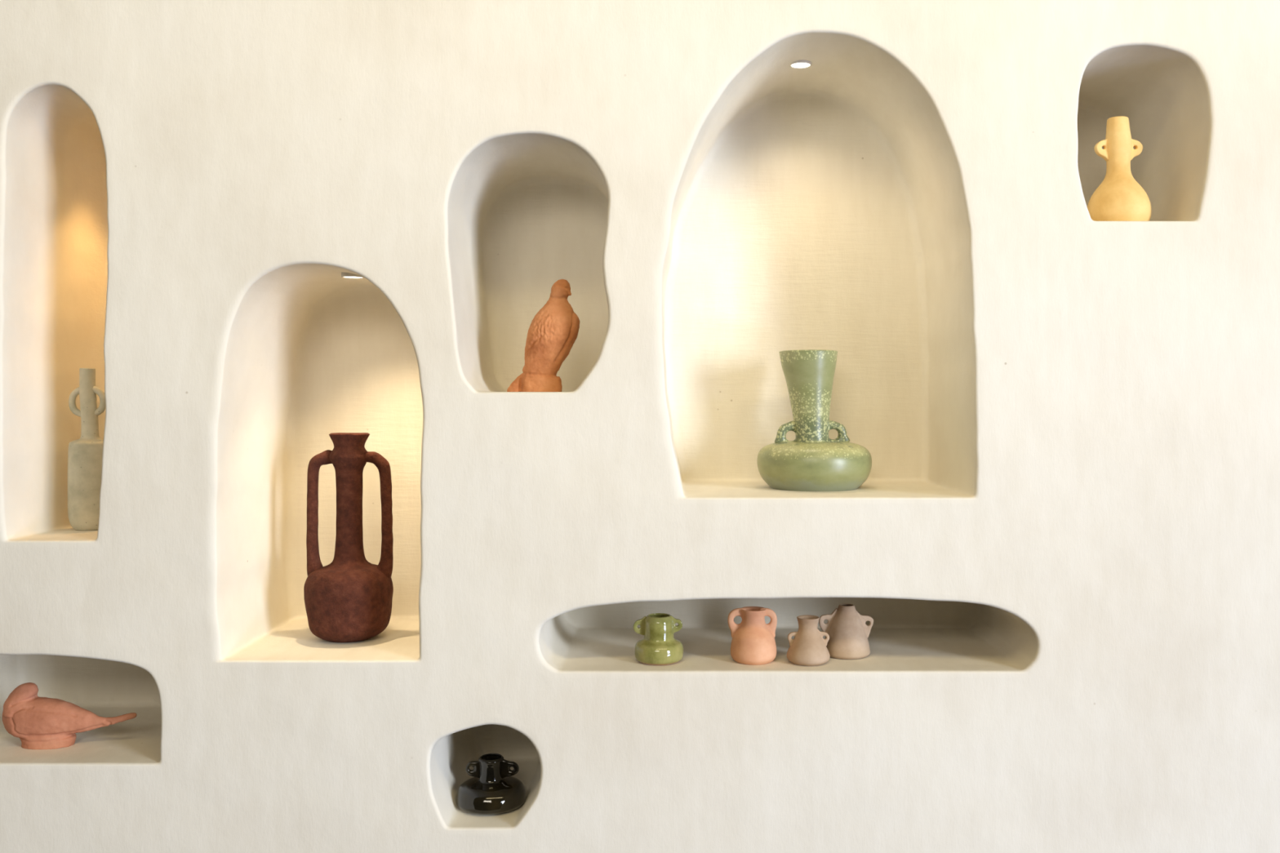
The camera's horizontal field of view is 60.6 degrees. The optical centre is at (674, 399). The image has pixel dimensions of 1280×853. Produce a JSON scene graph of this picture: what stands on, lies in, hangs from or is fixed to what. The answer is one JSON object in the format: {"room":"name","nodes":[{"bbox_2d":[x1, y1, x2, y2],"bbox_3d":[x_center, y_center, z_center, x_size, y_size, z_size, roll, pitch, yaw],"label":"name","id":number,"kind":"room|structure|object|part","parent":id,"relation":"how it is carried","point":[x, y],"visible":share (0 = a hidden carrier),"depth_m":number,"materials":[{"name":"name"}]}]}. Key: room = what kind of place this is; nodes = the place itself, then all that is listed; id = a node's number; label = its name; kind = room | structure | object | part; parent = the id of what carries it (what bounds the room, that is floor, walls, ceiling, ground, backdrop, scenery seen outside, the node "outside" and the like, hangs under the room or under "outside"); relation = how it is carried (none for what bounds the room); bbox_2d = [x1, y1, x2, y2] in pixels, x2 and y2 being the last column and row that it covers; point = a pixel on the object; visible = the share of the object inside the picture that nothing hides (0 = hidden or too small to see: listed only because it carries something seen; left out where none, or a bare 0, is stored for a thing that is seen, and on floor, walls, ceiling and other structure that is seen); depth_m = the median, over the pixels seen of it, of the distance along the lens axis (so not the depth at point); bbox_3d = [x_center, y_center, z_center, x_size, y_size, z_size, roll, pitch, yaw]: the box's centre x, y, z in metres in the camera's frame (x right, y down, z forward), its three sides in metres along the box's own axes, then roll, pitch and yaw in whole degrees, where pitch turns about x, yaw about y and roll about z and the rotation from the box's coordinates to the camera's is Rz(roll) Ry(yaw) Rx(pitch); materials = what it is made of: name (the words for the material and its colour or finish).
{"room":"pottery gallery","nodes":[
{"label":"pottery gallery","id":0,"kind":"room"},
{"bbox_2d":[0,0,1279,852],"bbox_3d":[0.000,-0.100,2.395,4.804,3.200,0.422,0,0,0],"label":"wall","id":1,"kind":"structure","parent":0,"point":[1060,542],"depth_m":2.19,"materials":[{"name":"paint"}]},
{"bbox_2d":[2,682,136,749],"bbox_3d":[-1.273,0.662,2.301,0.280,0.131,0.082,0,0,0],"label":"bird sculpture","id":2,"kind":"object","parent":1,"relation":"in","point":[38,722],"visible":1,"depth_m":2.28,"materials":[{"name":"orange ceramic"}]},
{"bbox_2d":[67,368,105,530],"bbox_3d":[-1.271,0.106,2.378,0.086,0.350,0.086,0,0,-23],"label":"bottle vase","id":3,"kind":"object","parent":1,"relation":"in","point":[85,453],"visible":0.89,"depth_m":2.35,"materials":[{"name":"beige ceramic"}]},
{"bbox_3d":[-1.297,0.004,2.377,0.040,0.069,0.013,0,0,0],"label":"handle","id":4,"kind":"part","parent":3,"relation":"part of","materials":[{"name":"beige ceramic"}]},
{"bbox_3d":[-1.255,0.003,2.377,0.039,0.072,0.013,0,0,0],"label":"handle","id":5,"kind":"part","parent":3,"relation":"part of","materials":[{"name":"beige ceramic"}]},
{"bbox_2d":[303,432,393,642],"bbox_3d":[-0.712,0.297,2.392,0.188,0.449,0.186,0,0,0],"label":"amphora","id":6,"kind":"object","parent":1,"relation":"in","point":[349,598],"visible":1,"depth_m":2.36,"materials":[{"name":"red ceramic"}]},
{"bbox_3d":[-0.771,0.265,2.393,0.070,0.312,0.040,0,0,0],"label":"handle","id":7,"kind":"part","parent":6,"relation":"part of","materials":[{"name":"red ceramic"}]},
{"bbox_3d":[-0.653,0.267,2.393,0.072,0.309,0.040,0,0,0],"label":"handle","id":8,"kind":"part","parent":6,"relation":"part of","materials":[{"name":"red ceramic"}]},
{"bbox_2d":[341,271,364,279],"bbox_3d":[-0.688,-0.268,2.337,0.049,0.014,0.049,0,0,0],"label":"recessed light","id":9,"kind":"object","parent":1,"relation":"in","point":[344,275],"visible":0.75,"depth_m":2.32,"materials":[{"name":"white"}]},
{"bbox_2d":[455,753,526,814],"bbox_3d":[-0.389,0.805,2.312,0.148,0.102,0.148,0,0,0],"label":"vase","id":10,"kind":"object","parent":1,"relation":"in","point":[492,789],"visible":1,"depth_m":2.28,"materials":[{"name":"black ceramic"}]},
{"bbox_3d":[-0.420,0.780,2.312,0.044,0.041,0.012,0,0,0],"label":"handle","id":11,"kind":"part","parent":10,"relation":"part of","materials":[{"name":"black ceramic"}]},
{"bbox_3d":[-0.351,0.779,2.312,0.042,0.041,0.012,0,0,0],"label":"handle","id":12,"kind":"part","parent":10,"relation":"part of","materials":[{"name":"black ceramic"}]},
{"bbox_2d":[506,279,579,391],"bbox_3d":[-0.279,-0.136,2.317,0.155,0.240,0.080,0,0,0],"label":"bird sculpture","id":13,"kind":"object","parent":1,"relation":"in","point":[553,331],"visible":0.94,"depth_m":2.29,"materials":[{"name":"orange ceramic"}]},
{"bbox_2d":[633,613,683,665],"bbox_3d":[-0.034,0.495,2.272,0.105,0.095,0.102,0,0,0],"label":"vase","id":14,"kind":"object","parent":1,"relation":"in","point":[659,646],"visible":1,"depth_m":2.24,"materials":[{"name":"green ceramic"}]},
{"bbox_3d":[-0.072,0.469,2.272,0.029,0.039,0.011,0,0,0],"label":"handle","id":15,"kind":"part","parent":14,"relation":"part of","materials":[{"name":"green ceramic"}]},
{"bbox_3d":[0.001,0.467,2.272,0.029,0.039,0.011,0,0,0],"label":"handle","id":16,"kind":"part","parent":14,"relation":"part of","materials":[{"name":"green ceramic"}]},
{"bbox_2d":[727,606,777,665],"bbox_3d":[0.163,0.487,2.275,0.096,0.110,0.096,0,0,29],"label":"vase","id":17,"kind":"object","parent":1,"relation":"in","point":[753,642],"visible":1,"depth_m":2.25,"materials":[{"name":"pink ceramic"}]},
{"bbox_3d":[0.129,0.465,2.275,0.039,0.065,0.014,0,0,0],"label":"handle","id":18,"kind":"part","parent":17,"relation":"part of","materials":[{"name":"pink ceramic"}]},
{"bbox_3d":[0.194,0.465,2.275,0.037,0.065,0.014,0,0,0],"label":"handle","id":19,"kind":"part","parent":17,"relation":"part of","materials":[{"name":"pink ceramic"}]},
{"bbox_2d":[789,59,812,69],"bbox_3d":[0.275,-0.738,2.393,0.049,0.014,0.049,0,0,0],"label":"recessed light","id":20,"kind":"object","parent":1,"relation":"in","point":[802,64],"visible":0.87,"depth_m":2.39,"materials":[{"name":"white"}]},
{"bbox_2d":[786,614,830,666],"bbox_3d":[0.275,0.495,2.260,0.089,0.094,0.089,0,0,0],"label":"vase","id":21,"kind":"object","parent":1,"relation":"in","point":[808,647],"visible":1,"depth_m":2.24,"materials":[{"name":"beige ceramic"}]},
{"bbox_3d":[0.248,0.492,2.260,0.031,0.039,0.009,0,0,0],"label":"handle","id":22,"kind":"part","parent":21,"relation":"part of","materials":[{"name":"beige ceramic"}]},
{"bbox_3d":[0.304,0.491,2.260,0.030,0.038,0.009,0,0,0],"label":"handle","id":23,"kind":"part","parent":21,"relation":"part of","materials":[{"name":"beige ceramic"}]},
{"bbox_2d":[756,349,871,491],"bbox_3d":[0.308,0.043,2.422,0.252,0.303,0.251,0,0,0],"label":"vase","id":24,"kind":"object","parent":1,"relation":"in","point":[813,461],"visible":1,"depth_m":2.36,"materials":[{"name":"green ceramic"}]},
{"bbox_3d":[0.252,0.076,2.422,0.064,0.062,0.022,0,0,0],"label":"handle","id":25,"kind":"part","parent":24,"relation":"part of","materials":[{"name":"green ceramic"}]},
{"bbox_3d":[0.357,0.075,2.422,0.060,0.064,0.022,0,0,0],"label":"handle","id":26,"kind":"part","parent":24,"relation":"part of","materials":[{"name":"green ceramic"}]},
{"bbox_2d":[818,603,873,659],"bbox_3d":[0.364,0.489,2.326,0.100,0.107,0.100,0,0,45],"label":"vase","id":27,"kind":"object","parent":1,"relation":"in","point":[848,633],"visible":0.93,"depth_m":2.30,"materials":[{"name":"beige ceramic"}]},
{"bbox_3d":[0.328,0.475,2.325,0.043,0.066,0.010,0,0,0],"label":"handle","id":28,"kind":"part","parent":27,"relation":"part of","materials":[{"name":"beige ceramic"}]},
{"bbox_3d":[0.400,0.476,2.325,0.042,0.064,0.010,0,0,0],"label":"handle","id":29,"kind":"part","parent":27,"relation":"part of","materials":[{"name":"beige ceramic"}]},
{"bbox_2d":[1087,115,1151,221],"bbox_3d":[0.933,-0.476,2.302,0.127,0.234,0.128,0,0,0],"label":"vase","id":30,"kind":"object","parent":1,"relation":"in","point":[1119,197],"visible":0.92,"depth_m":2.28,"materials":[{"name":"yellow ceramic"}]},
{"bbox_3d":[0.907,-0.528,2.303,0.046,0.064,0.014,0,0,0],"label":"handle","id":31,"kind":"part","parent":30,"relation":"part of","materials":[{"name":"yellow ceramic"}]},
{"bbox_3d":[0.960,-0.528,2.303,0.046,0.064,0.014,0,0,0],"label":"handle","id":32,"kind":"part","parent":30,"relation":"part of","materials":[{"name":"yellow ceramic"}]}
]}

